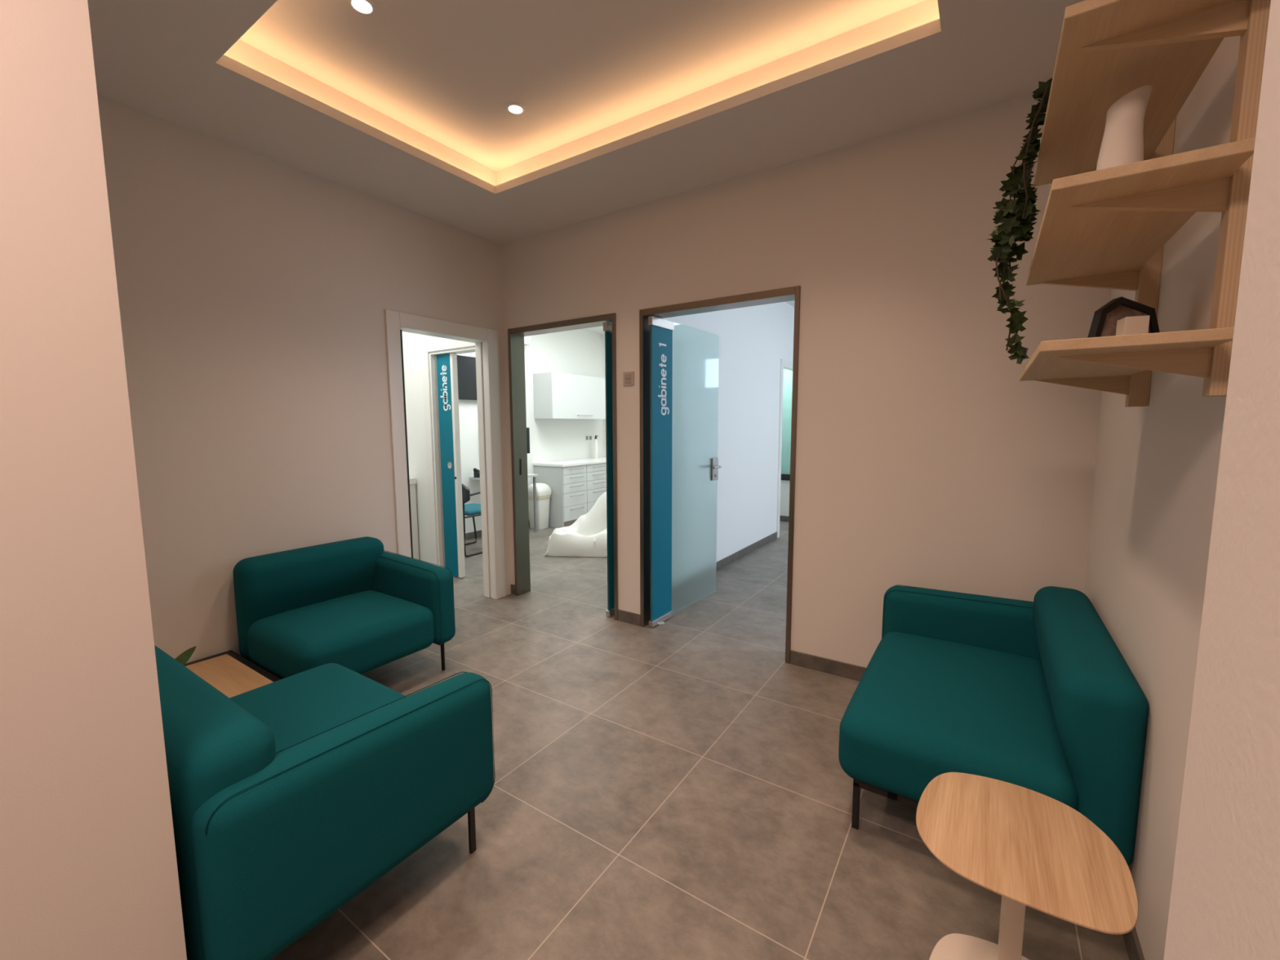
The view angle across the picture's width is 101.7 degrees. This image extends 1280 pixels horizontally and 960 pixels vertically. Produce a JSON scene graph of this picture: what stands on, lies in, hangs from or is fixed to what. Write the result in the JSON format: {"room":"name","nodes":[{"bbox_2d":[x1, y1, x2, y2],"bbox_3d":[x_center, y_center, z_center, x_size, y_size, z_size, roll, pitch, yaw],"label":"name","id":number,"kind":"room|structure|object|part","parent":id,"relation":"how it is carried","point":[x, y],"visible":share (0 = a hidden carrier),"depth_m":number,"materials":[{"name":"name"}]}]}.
{"room":"dental clinic","nodes":[
{"label":"dental clinic","id":0,"kind":"room"},
{"bbox_2d":[0,0,186,959],"bbox_3d":[-1.805,-0.253,1.356,1.915,3.000,0.275,4,7,33],"label":"wall","id":1,"kind":"structure","parent":0,"point":[89,870],"depth_m":0.89,"materials":[{"name":"white paint"}]},
{"bbox_2d":[97,94,511,662],"bbox_3d":[-2.023,-0.409,2.858,0.120,3.000,3.260,4,7,33],"label":"wall","id":2,"kind":"structure","parent":0,"point":[255,291],"depth_m":2.72,"materials":[{"name":"white paint"}]},
{"bbox_2d":[384,309,506,599],"bbox_3d":[-1.411,-0.069,3.817,0.146,2.122,0.910,4,7,33],"label":"trim","id":3,"kind":"structure","parent":2,"relation":"attached to","point":[486,340],"depth_m":4.00,"materials":[{"name":"white paint"}]},
{"bbox_3d":[-1.582,-0.029,3.442,0.014,2.122,0.092,4,7,33],"label":"casing","id":4,"kind":"part","parent":3,"relation":"part of","materials":[{"name":"white paint"}]},
{"bbox_3d":[-1.362,-1.072,3.671,0.014,0.097,0.715,4,7,33],"label":"casing","id":5,"kind":"part","parent":3,"relation":"part of","materials":[{"name":"white paint"}]},
{"bbox_3d":[-1.133,-0.101,4.115,0.014,2.122,0.103,4,7,33],"label":"casing","id":6,"kind":"part","parent":3,"relation":"part of","materials":[{"name":"white paint"}]},
{"bbox_2d":[456,328,603,533],"bbox_3d":[-2.016,-0.789,6.519,0.120,3.000,7.000,4,7,33],"label":"wall","id":7,"kind":"structure","parent":0,"point":[579,351],"depth_m":7.47,"materials":[{"name":"white paint"}]},
{"bbox_2d":[456,355,476,399],"bbox_3d":[-1.940,-1.237,6.421,0.065,0.510,0.800,4,7,33],"label":"television","id":8,"kind":"object","parent":7,"relation":"attached to","point":[466,366],"visible":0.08,"depth_m":6.19,"materials":[{"name":"black plastic"}]},
{"bbox_2d":[463,520,529,540],"bbox_3d":[-2.084,0.686,6.444,0.010,0.082,2.180,4,7,33],"label":"baseboard","id":9,"kind":"structure","parent":7,"relation":"attached to","point":[468,535],"depth_m":6.45,"materials":[{"name":"tile"}]},
{"bbox_2d":[524,335,531,346],"bbox_3d":[-1.710,-1.861,6.588,0.197,0.224,0.800,4,7,33],"label":"air conditioner","id":10,"kind":"object","parent":7,"relation":"attached to","point":[526,339],"visible":0.16,"depth_m":6.85,"materials":[{"name":"white plastic"}]},
{"bbox_2d":[533,372,605,419],"bbox_3d":[-0.949,-1.204,7.628,0.386,0.621,1.300,4,7,33],"label":"upper cabinet","id":11,"kind":"object","parent":7,"relation":"attached to","point":[557,395],"visible":0.8,"depth_m":7.26,"materials":[{"name":"grey laminate"}]},
{"bbox_2d":[585,435,591,440],"bbox_3d":[-0.811,-0.665,8.233,0.012,0.090,0.170,4,7,33],"label":"wall socket","id":12,"kind":"object","parent":7,"relation":"attached to","point":[588,437],"visible":1,"depth_m":8.23,"materials":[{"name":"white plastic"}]},
{"bbox_2d":[87,0,1084,244],"bbox_3d":[-0.596,-1.595,0.542,4.920,0.255,5.310,4,7,33],"label":"ceiling","id":13,"kind":"structure","parent":0,"point":[628,104],"depth_m":2.29,"materials":[{"name":"white paint"}]},
{"bbox_2d":[348,0,375,14],"bbox_3d":[-1.057,-1.806,1.980,0.092,0.010,0.092,4,7,33],"label":"recessed light","id":14,"kind":"object","parent":13,"relation":"in","point":[362,6],"visible":1,"depth_m":1.98,"materials":[{"name":"white paint"}]},
{"bbox_2d":[506,102,524,114],"bbox_3d":[-0.628,-1.875,2.630,0.092,0.010,0.092,4,7,33],"label":"recessed light","id":15,"kind":"object","parent":13,"relation":"in","point":[514,108],"visible":1,"depth_m":2.62,"materials":[{"name":"white paint"}]},
{"bbox_2d":[601,333,606,457],"bbox_3d":[0.535,-0.894,7.448,3.095,3.000,0.720,4,7,33],"label":"wall","id":16,"kind":"structure","parent":0,"point":[602,335],"depth_m":8.42,"materials":[{"name":"white paint"}]},
{"bbox_2d":[186,520,1128,959],"bbox_3d":[0.150,1.070,3.459,7.600,0.080,10.800,4,7,33],"label":"floor","id":17,"kind":"structure","parent":0,"point":[679,788],"depth_m":1.86,"materials":[{"name":"tile"}]},
{"bbox_2d":[184,649,280,697],"bbox_3d":[-1.936,1.053,2.180,0.908,0.232,0.693,4,7,33],"label":"table","id":18,"kind":"object","parent":17,"relation":"on","point":[228,672],"visible":0.25,"depth_m":2.45,"materials":[{"name":"brown wood"}]},
{"bbox_2d":[174,645,196,665],"bbox_3d":[-2.063,0.840,2.218,0.212,0.186,0.188,-1,6,-6],"label":"potted plant","id":19,"kind":"object","parent":18,"relation":"on","point":[184,657],"visible":0.02,"depth_m":2.29,"materials":[{"name":"green plant"}]},
{"bbox_2d":[154,644,495,959],"bbox_3d":[-1.092,0.864,1.654,1.028,0.712,0.781,4,7,33],"label":"sofa","id":20,"kind":"object","parent":17,"relation":"on","point":[291,797],"visible":0.7,"depth_m":1.26,"materials":[{"name":"teal fabric"}]},
{"bbox_3d":[-1.276,0.806,1.419,0.963,0.547,0.192,4,7,33],"label":"backrest","id":21,"kind":"part","parent":20,"relation":"part of","materials":[{"name":"teal fabric"}]},
{"bbox_3d":[-1.111,0.912,1.740,0.901,0.249,0.652,4,7,33],"label":"seat","id":22,"kind":"part","parent":20,"relation":"part of","materials":[{"name":"teal fabric"}]},
{"bbox_3d":[-0.547,1.129,1.695,0.012,0.172,0.022,4,7,33],"label":"leg","id":23,"kind":"part","parent":20,"relation":"part of","materials":[{"name":"black metal"}]},
{"bbox_2d":[232,536,455,679],"bbox_3d":[-1.570,0.743,2.828,0.778,0.712,0.812,4,7,33],"label":"sofa","id":24,"kind":"object","parent":17,"relation":"on","point":[357,606],"visible":0.98,"depth_m":2.72,"materials":[{"name":"teal fabric"}]},
{"bbox_3d":[-1.829,0.648,2.958,0.192,0.547,0.751,4,7,33],"label":"backrest","id":25,"kind":"part","parent":24,"relation":"part of","materials":[{"name":"teal fabric"}]},
{"bbox_3d":[-1.558,0.808,2.753,0.652,0.249,0.689,4,7,33],"label":"seat","id":26,"kind":"part","parent":24,"relation":"part of","materials":[{"name":"teal fabric"}]},
{"bbox_3d":[-1.578,0.932,2.842,0.652,0.022,0.710,4,7,33],"label":"frame","id":27,"kind":"part","parent":24,"relation":"part of","materials":[{"name":"black"}]},
{"bbox_3d":[-1.380,0.679,3.096,0.763,0.444,0.143,4,7,33],"label":"arm","id":28,"kind":"part","parent":24,"relation":"part of","materials":[{"name":"teal fabric"}]},
{"bbox_3d":[-1.122,0.999,2.966,0.022,0.172,0.012,4,7,33],"label":"leg","id":29,"kind":"part","parent":24,"relation":"part of","materials":[{"name":"black metal"}]},
{"bbox_2d":[408,477,418,559],"bbox_3d":[-2.585,0.433,4.923,0.762,0.902,0.580,4,7,33],"label":"base cabinet","id":30,"kind":"object","parent":17,"relation":"on","point":[412,480],"visible":0.14,"depth_m":4.93,"materials":[{"name":"white paint"}]},
{"bbox_2d":[408,477,416,484],"bbox_3d":[-2.587,0.013,4.879,0.762,0.056,0.580,4,7,33],"label":"countertop","id":31,"kind":"structure","parent":30,"relation":"on","point":[412,480],"depth_m":4.89,"materials":[{"name":"white"}]},
{"bbox_2d":[462,484,482,557],"bbox_3d":[-1.911,0.389,5.814,0.596,0.800,0.580,4,7,33],"label":"chair","id":32,"kind":"object","parent":17,"relation":"on","point":[469,510],"visible":0.42,"depth_m":5.56,"materials":[{"name":"teal fabric"}]},
{"bbox_3d":[-2.042,0.137,5.590,0.596,0.250,0.075,4,7,33],"label":"backrest","id":33,"kind":"part","parent":32,"relation":"part of","materials":[{"name":"black plastic"}]},
{"bbox_3d":[-2.103,0.485,5.968,0.022,0.580,0.556,4,7,33],"label":"sled frame","id":34,"kind":"part","parent":32,"relation":"part of","materials":[{"name":"black metal"}]},
{"bbox_3d":[-1.894,0.323,5.832,0.460,0.058,0.440,4,7,33],"label":"seat","id":35,"kind":"part","parent":32,"relation":"part of","materials":[{"name":"teal fabric"}]},
{"bbox_3d":[-1.798,0.154,5.563,0.063,0.052,0.251,4,7,33],"label":"armrest","id":36,"kind":"part","parent":32,"relation":"part of","materials":[{"name":"black plastic"}]},
{"bbox_2d":[470,473,537,532],"bbox_3d":[-1.699,0.324,6.607,0.428,0.765,0.740,4,7,33],"label":"office desk","id":37,"kind":"object","parent":17,"relation":"on","point":[529,475],"visible":0.41,"depth_m":6.77,"materials":[{"name":"grey laminate"}]},
{"bbox_2d":[473,467,479,477],"bbox_3d":[-1.908,-0.091,6.351,0.189,0.116,0.152,2,6,19],"label":"desk phone","id":38,"kind":"object","parent":37,"relation":"on","point":[476,472],"visible":0.36,"depth_m":6.30,"materials":[{"name":"black plastic"}]},
{"bbox_2d":[526,427,529,453],"bbox_3d":[-1.665,-0.362,6.602,0.540,0.600,0.200,-3,7,-26],"label":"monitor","id":39,"kind":"object","parent":37,"relation":"on","point":[527,428],"visible":0.07,"depth_m":6.68,"materials":[{"name":"black"}]},
{"bbox_3d":[-1.368,0.319,6.787,0.025,0.735,0.025,4,7,33],"label":"leg","id":40,"kind":"part","parent":37,"relation":"part of","materials":[{"name":"grey metal"}]},
{"bbox_2d":[528,483,551,529],"bbox_3d":[-1.375,0.350,7.075,0.256,0.615,0.272,4,7,33],"label":"bin","id":41,"kind":"object","parent":17,"relation":"on","point":[543,490],"visible":0.88,"depth_m":6.99,"materials":[{"name":"white plastic"}]},
{"bbox_3d":[-1.375,0.123,7.051,0.256,0.160,0.272,4,7,33],"label":"lid","id":42,"kind":"part","parent":41,"relation":"part of","materials":[{"name":"white plastic"}]},
{"bbox_2d":[533,465,564,528],"bbox_3d":[-1.258,0.228,7.176,0.526,0.836,0.017,4,7,33],"label":"end panel","id":43,"kind":"object","parent":17,"relation":"on","point":[552,476],"visible":0.54,"depth_m":7.11,"materials":[{"name":"grey laminate"}]},
{"bbox_2d":[563,464,586,526],"bbox_3d":[-1.100,0.206,7.380,0.561,0.836,0.495,4,7,33],"label":"base cabinet","id":44,"kind":"object","parent":17,"relation":"on","point":[575,477],"visible":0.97,"depth_m":7.22,"materials":[{"name":"grey laminate"}]},
{"bbox_2d":[533,457,606,466],"bbox_3d":[-0.821,-0.274,7.765,0.550,0.034,1.585,4,7,33],"label":"countertop","id":45,"kind":"structure","parent":44,"relation":"on","point":[601,460],"depth_m":7.36,"materials":[{"name":"white"}]},
{"bbox_2d":[593,435,598,458],"bbox_3d":[-0.694,-0.520,8.200,0.072,0.365,0.072,-1,6,-11],"label":"soap bottle","id":46,"kind":"object","parent":45,"relation":"on","point":[595,442],"visible":1,"depth_m":8.18,"materials":[{"name":"white plastic"}]},
{"bbox_3d":[-0.903,-0.140,7.212,0.018,0.109,0.489,4,7,33],"label":"drawer","id":47,"kind":"part","parent":44,"relation":"part of","materials":[{"name":"white laminate"}]},
{"bbox_3d":[-0.901,0.451,7.273,0.018,0.196,0.489,4,7,33],"label":"drawer","id":48,"kind":"part","parent":44,"relation":"part of","materials":[{"name":"white laminate"}]},
{"bbox_3d":[-0.901,0.260,7.253,0.018,0.179,0.489,4,7,33],"label":"drawer","id":49,"kind":"part","parent":44,"relation":"part of","materials":[{"name":"white laminate"}]},
{"bbox_3d":[-0.902,0.105,7.237,0.018,0.126,0.489,4,7,33],"label":"drawer","id":50,"kind":"part","parent":44,"relation":"part of","materials":[{"name":"white laminate"}]},
{"bbox_3d":[-0.902,-0.022,7.224,0.018,0.120,0.489,4,7,33],"label":"drawer","id":51,"kind":"part","parent":44,"relation":"part of","materials":[{"name":"white laminate"}]},
{"bbox_2d":[544,491,607,557],"bbox_3d":[-0.389,0.430,5.769,1.220,0.713,0.646,0,6,5],"label":"bean bag","id":52,"kind":"object","parent":17,"relation":"on","point":[587,536],"visible":0.49,"depth_m":5.55,"materials":[{"name":"white"}]},
{"bbox_2d":[586,462,606,512],"bbox_3d":[-0.824,0.162,7.794,0.561,0.836,0.496,4,7,33],"label":"base cabinet","id":53,"kind":"object","parent":17,"relation":"on","point":[596,481],"visible":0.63,"depth_m":7.59,"materials":[{"name":"grey laminate"}]},
{"bbox_3d":[-0.624,0.407,7.687,0.018,0.196,0.490,4,7,33],"label":"drawer","id":54,"kind":"part","parent":53,"relation":"part of","materials":[{"name":"white laminate"}]},
{"bbox_3d":[-0.626,-0.183,7.626,0.018,0.109,0.490,4,7,33],"label":"drawer","id":55,"kind":"part","parent":53,"relation":"part of","materials":[{"name":"white laminate"}]},
{"bbox_3d":[-0.625,0.216,7.667,0.018,0.179,0.490,4,7,33],"label":"drawer","id":56,"kind":"part","parent":53,"relation":"part of","materials":[{"name":"white laminate"}]},
{"bbox_3d":[-0.625,0.061,7.651,0.018,0.126,0.490,4,7,33],"label":"drawer","id":57,"kind":"part","parent":53,"relation":"part of","materials":[{"name":"white laminate"}]},
{"bbox_3d":[-0.626,-0.066,7.638,0.018,0.120,0.490,4,7,33],"label":"drawer","id":58,"kind":"part","parent":53,"relation":"part of","materials":[{"name":"white laminate"}]},
{"bbox_2d":[838,585,1148,866],"bbox_3d":[1.277,0.820,2.003,0.782,0.712,1.095,4,7,33],"label":"sofa","id":59,"kind":"object","parent":17,"relation":"on","point":[1038,695],"visible":0.91,"depth_m":1.70,"materials":[{"name":"teal fabric"}]},
{"bbox_3d":[0.742,1.115,1.790,0.022,0.172,0.012,4,7,33],"label":"leg","id":60,"kind":"part","parent":59,"relation":"part of","materials":[{"name":"black metal"}]},
{"bbox_3d":[1.275,1.008,2.013,0.652,0.022,0.990,4,7,33],"label":"frame","id":61,"kind":"part","parent":59,"relation":"part of","materials":[{"name":"black metal"}]},
{"bbox_3d":[1.197,0.878,1.989,0.652,0.249,0.969,4,7,33],"label":"seat","id":62,"kind":"part","parent":59,"relation":"part of","materials":[{"name":"teal fabric"}]},
{"bbox_3d":[1.531,0.742,2.396,0.763,0.444,0.143,4,7,33],"label":"arm","id":63,"kind":"part","parent":59,"relation":"part of","materials":[{"name":"teal fabric"}]},
{"bbox_3d":[1.504,0.756,1.812,0.192,0.547,1.031,4,7,33],"label":"backrest","id":64,"kind":"part","parent":59,"relation":"part of","materials":[{"name":"teal fabric"}]},
{"bbox_2d":[915,772,1137,959],"bbox_3d":[0.861,1.034,1.217,0.393,0.450,0.406,4,7,33],"label":"side table","id":65,"kind":"object","parent":17,"relation":"on","point":[1025,846],"visible":1,"depth_m":1.17,"materials":[{"name":"brown wood"}]},
{"bbox_2d":[581,300,794,333],"bbox_3d":[1.719,-2.091,5.383,7.450,0.100,5.120,4,7,33],"label":"ceiling","id":66,"kind":"structure","parent":0,"point":[599,330],"depth_m":7.95,"materials":[{"name":"white paint"}]},
{"bbox_2d":[662,302,794,570],"bbox_3d":[1.300,-0.720,5.748,0.070,3.000,5.020,4,7,33],"label":"wall","id":67,"kind":"structure","parent":0,"point":[753,340],"depth_m":5.47,"materials":[{"name":"white paint"}]},
{"bbox_2d":[776,358,792,537],"bbox_3d":[1.941,-0.409,6.753,0.085,2.170,1.040,4,7,33],"label":"trim","id":68,"kind":"structure","parent":67,"relation":"attached to","point":[784,364],"depth_m":6.33,"materials":[{"name":"white paint"}]},
{"bbox_3d":[1.674,-0.367,6.354,0.085,2.170,0.075,4,7,33],"label":"casing","id":69,"kind":"part","parent":68,"relation":"part of","materials":[{"name":"white paint"}]},
{"bbox_3d":[1.938,-1.449,6.645,0.085,0.080,0.890,4,7,33],"label":"casing","id":70,"kind":"part","parent":68,"relation":"part of","materials":[{"name":"white paint"}]},
{"bbox_2d":[402,93,1111,667],"bbox_3d":[-0.322,-0.507,3.752,5.780,3.000,0.120,4,7,33],"label":"wall","id":71,"kind":"structure","parent":0,"point":[924,458],"depth_m":2.65,"materials":[{"name":"white paint"}]},
{"bbox_2d":[421,338,475,567],"bbox_3d":[-1.534,-0.155,4.590,0.955,2.135,0.134,4,7,33],"label":"trim","id":72,"kind":"structure","parent":71,"relation":"attached to","point":[428,348],"depth_m":4.74,"materials":[{"name":"white paint"}]},
{"bbox_3d":[-1.927,-0.174,4.778,0.093,2.135,0.014,4,7,33],"label":"casing","id":73,"kind":"part","parent":72,"relation":"part of","materials":[{"name":"white paint"}]},
{"bbox_3d":[-1.571,-1.166,4.435,0.769,0.093,0.014,4,7,33],"label":"casing","id":74,"kind":"part","parent":72,"relation":"part of","materials":[{"name":"white paint"}]},
{"bbox_2d":[434,352,465,577],"bbox_3d":[-1.726,-0.116,4.723,0.260,2.006,0.053,4,7,33],"label":"door","id":75,"kind":"structure","parent":71,"relation":"in","point":[445,365],"depth_m":4.69,"materials":[{"name":"teal laminate"},{"name":"satin chrome"},{"name":"white vinyl"}]},
{"bbox_3d":[-1.709,-0.132,4.684,0.060,0.060,0.004,4,7,33],"label":"finger pull","id":76,"kind":"part","parent":75,"relation":"part of","materials":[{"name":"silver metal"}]},
{"bbox_2d":[511,583,515,594],"bbox_3d":[-1.045,0.904,4.306,0.059,0.082,0.010,4,7,33],"label":"baseboard","id":77,"kind":"structure","parent":71,"relation":"attached to","point":[513,586],"depth_m":4.30,"materials":[{"name":"tile"}]},
{"bbox_2d":[507,312,617,620],"bbox_3d":[-0.557,-0.094,3.951,1.036,2.138,0.147,4,7,33],"label":"trim","id":78,"kind":"structure","parent":71,"relation":"attached to","point":[515,335],"depth_m":4.14,"materials":[{"name":"brown wood"}]},
{"bbox_2d":[603,321,614,616],"bbox_3d":[0.016,-0.085,4.072,0.138,2.092,0.951,4,7,32],"label":"door","id":79,"kind":"structure","parent":71,"relation":"in","point":[607,326],"depth_m":3.69,"materials":[{"name":"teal glass"}]},
{"bbox_2d":[622,371,634,386],"bbox_3d":[-0.078,-0.679,3.490,0.086,0.090,0.014,4,7,33],"label":"light switch","id":80,"kind":"object","parent":71,"relation":"attached to","point":[628,377],"visible":1,"depth_m":3.48,"materials":[{"name":"beige plastic"}]},
{"bbox_2d":[617,608,639,626],"bbox_3d":[-0.076,0.968,3.666,0.193,0.082,0.010,4,7,33],"label":"baseboard","id":81,"kind":"structure","parent":71,"relation":"attached to","point":[625,616],"depth_m":3.66,"materials":[{"name":"tile"}]},
{"bbox_2d":[648,315,721,627],"bbox_3d":[0.347,-0.064,3.853,0.138,2.092,0.951,4,7,36],"label":"door","id":82,"kind":"structure","parent":71,"relation":"in","point":[684,359],"depth_m":3.78,"materials":[{"name":"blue glass"}]},
{"bbox_3d":[0.593,-0.089,4.193,0.034,0.180,0.090,4,7,36],"label":"handle plate","id":83,"kind":"part","parent":82,"relation":"part of","materials":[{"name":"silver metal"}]},
{"bbox_3d":[0.567,-0.105,4.154,0.138,0.017,0.129,4,7,36],"label":"lever","id":84,"kind":"part","parent":82,"relation":"part of","materials":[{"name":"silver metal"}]},
{"bbox_2d":[639,285,800,663],"bbox_3d":[0.473,-0.025,3.272,1.045,2.134,0.144,4,7,33],"label":"trim","id":85,"kind":"structure","parent":71,"relation":"attached to","point":[793,293],"depth_m":3.25,"materials":[{"name":"brown wood"}]},
{"bbox_2d":[790,649,866,680],"bbox_3d":[1.408,1.065,2.685,1.276,0.082,0.010,4,7,33],"label":"baseboard","id":86,"kind":"structure","parent":71,"relation":"attached to","point":[837,668],"depth_m":2.92,"materials":[{"name":"tile"}]},
{"bbox_2d":[779,368,792,521],"bbox_3d":[1.706,-0.563,7.703,1.340,2.280,0.100,4,7,33],"label":"window","id":87,"kind":"structure","parent":0,"point":[788,374],"depth_m":7.45,"materials":[{"name":"green glass"}]},
{"bbox_3d":[1.714,0.272,7.798,1.340,0.600,0.060,4,7,33],"label":"spandrel panel","id":88,"kind":"part","parent":87,"relation":"part of","materials":[{"name":"white plastic"}]},
{"bbox_3d":[1.708,-0.864,7.677,1.340,1.515,0.012,4,7,33],"label":"glass panel","id":89,"kind":"part","parent":87,"relation":"part of","materials":[{"name":"teal"}]},
{"bbox_2d":[1084,35,1240,959],"bbox_3d":[1.204,-0.222,0.964,0.140,3.000,2.860,4,7,33],"label":"wall","id":90,"kind":"structure","parent":0,"point":[1157,464],"depth_m":1.30,"materials":[{"name":"white paint"}]},
{"bbox_2d":[1122,927,1144,959],"bbox_3d":[1.207,1.215,1.247,0.010,0.082,2.620,4,7,33],"label":"baseboard","id":91,"kind":"structure","parent":90,"relation":"attached to","point":[1131,941],"depth_m":1.33,"materials":[{"name":"tile"}]},
{"bbox_2d":[1019,0,1271,406],"bbox_3d":[1.156,-0.697,1.254,0.312,1.015,0.837,4,7,33],"label":"wall shelf unit","id":92,"kind":"object","parent":90,"relation":"attached to","point":[1110,228],"visible":0.9,"depth_m":1.04,"materials":[{"name":"brown wood"}]},
{"bbox_2d":[986,77,1052,364],"bbox_3d":[1.176,-0.721,1.458,0.344,0.788,0.237,4,7,33],"label":"trailing ivy","id":93,"kind":"object","parent":92,"relation":"on","point":[1017,217],"visible":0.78,"depth_m":1.47,"materials":[{"name":"green plant"}]},
{"bbox_2d":[1087,296,1159,337],"bbox_3d":[1.207,-0.379,1.301,0.170,0.148,0.024,0,6,4],"label":"photo frame","id":94,"kind":"object","parent":92,"relation":"on","point":[1104,323],"visible":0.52,"depth_m":1.29,"materials":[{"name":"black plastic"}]},
{"bbox_2d":[1100,305,1151,337],"bbox_3d":[1.207,-0.377,1.302,0.139,0.118,0.010,0,6,4],"label":"photo","id":95,"kind":"object","parent":94,"relation":"attached to","point":[1109,314],"depth_m":1.29},
{"bbox_2d":[1096,84,1152,170],"bbox_3d":[1.049,-0.712,1.136,0.082,0.235,0.079,4,7,33],"label":"vase","id":96,"kind":"object","parent":92,"relation":"on","point":[1122,141],"visible":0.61,"depth_m":1.10,"materials":[{"name":"white ceramic"}]},
{"bbox_2d":[1115,315,1150,335],"bbox_3d":[1.159,-0.339,1.229,0.044,0.084,0.048,2,6,23],"label":"box","id":97,"kind":"object","parent":92,"relation":"on","point":[1134,325],"visible":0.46,"depth_m":1.21,"materials":[{"name":"beige"}]},
{"bbox_3d":[1.487,-0.725,1.510,0.044,1.015,0.042,4,7,33],"label":"post","id":98,"kind":"part","parent":92,"relation":"part of","materials":[{"name":"brown wood"}]},
{"bbox_3d":[1.104,-0.664,0.937,0.044,1.015,0.042,4,7,33],"label":"post","id":99,"kind":"part","parent":92,"relation":"part of","materials":[{"name":"brown wood"}]},
{"bbox_2d":[1163,0,1279,959],"bbox_3d":[0.274,-0.117,-0.018,0.317,3.000,0.275,4,7,33],"label":"wall","id":100,"kind":"structure","parent":0,"point":[1224,902],"depth_m":0.17,"materials":[{"name":"white paint"}]}
]}

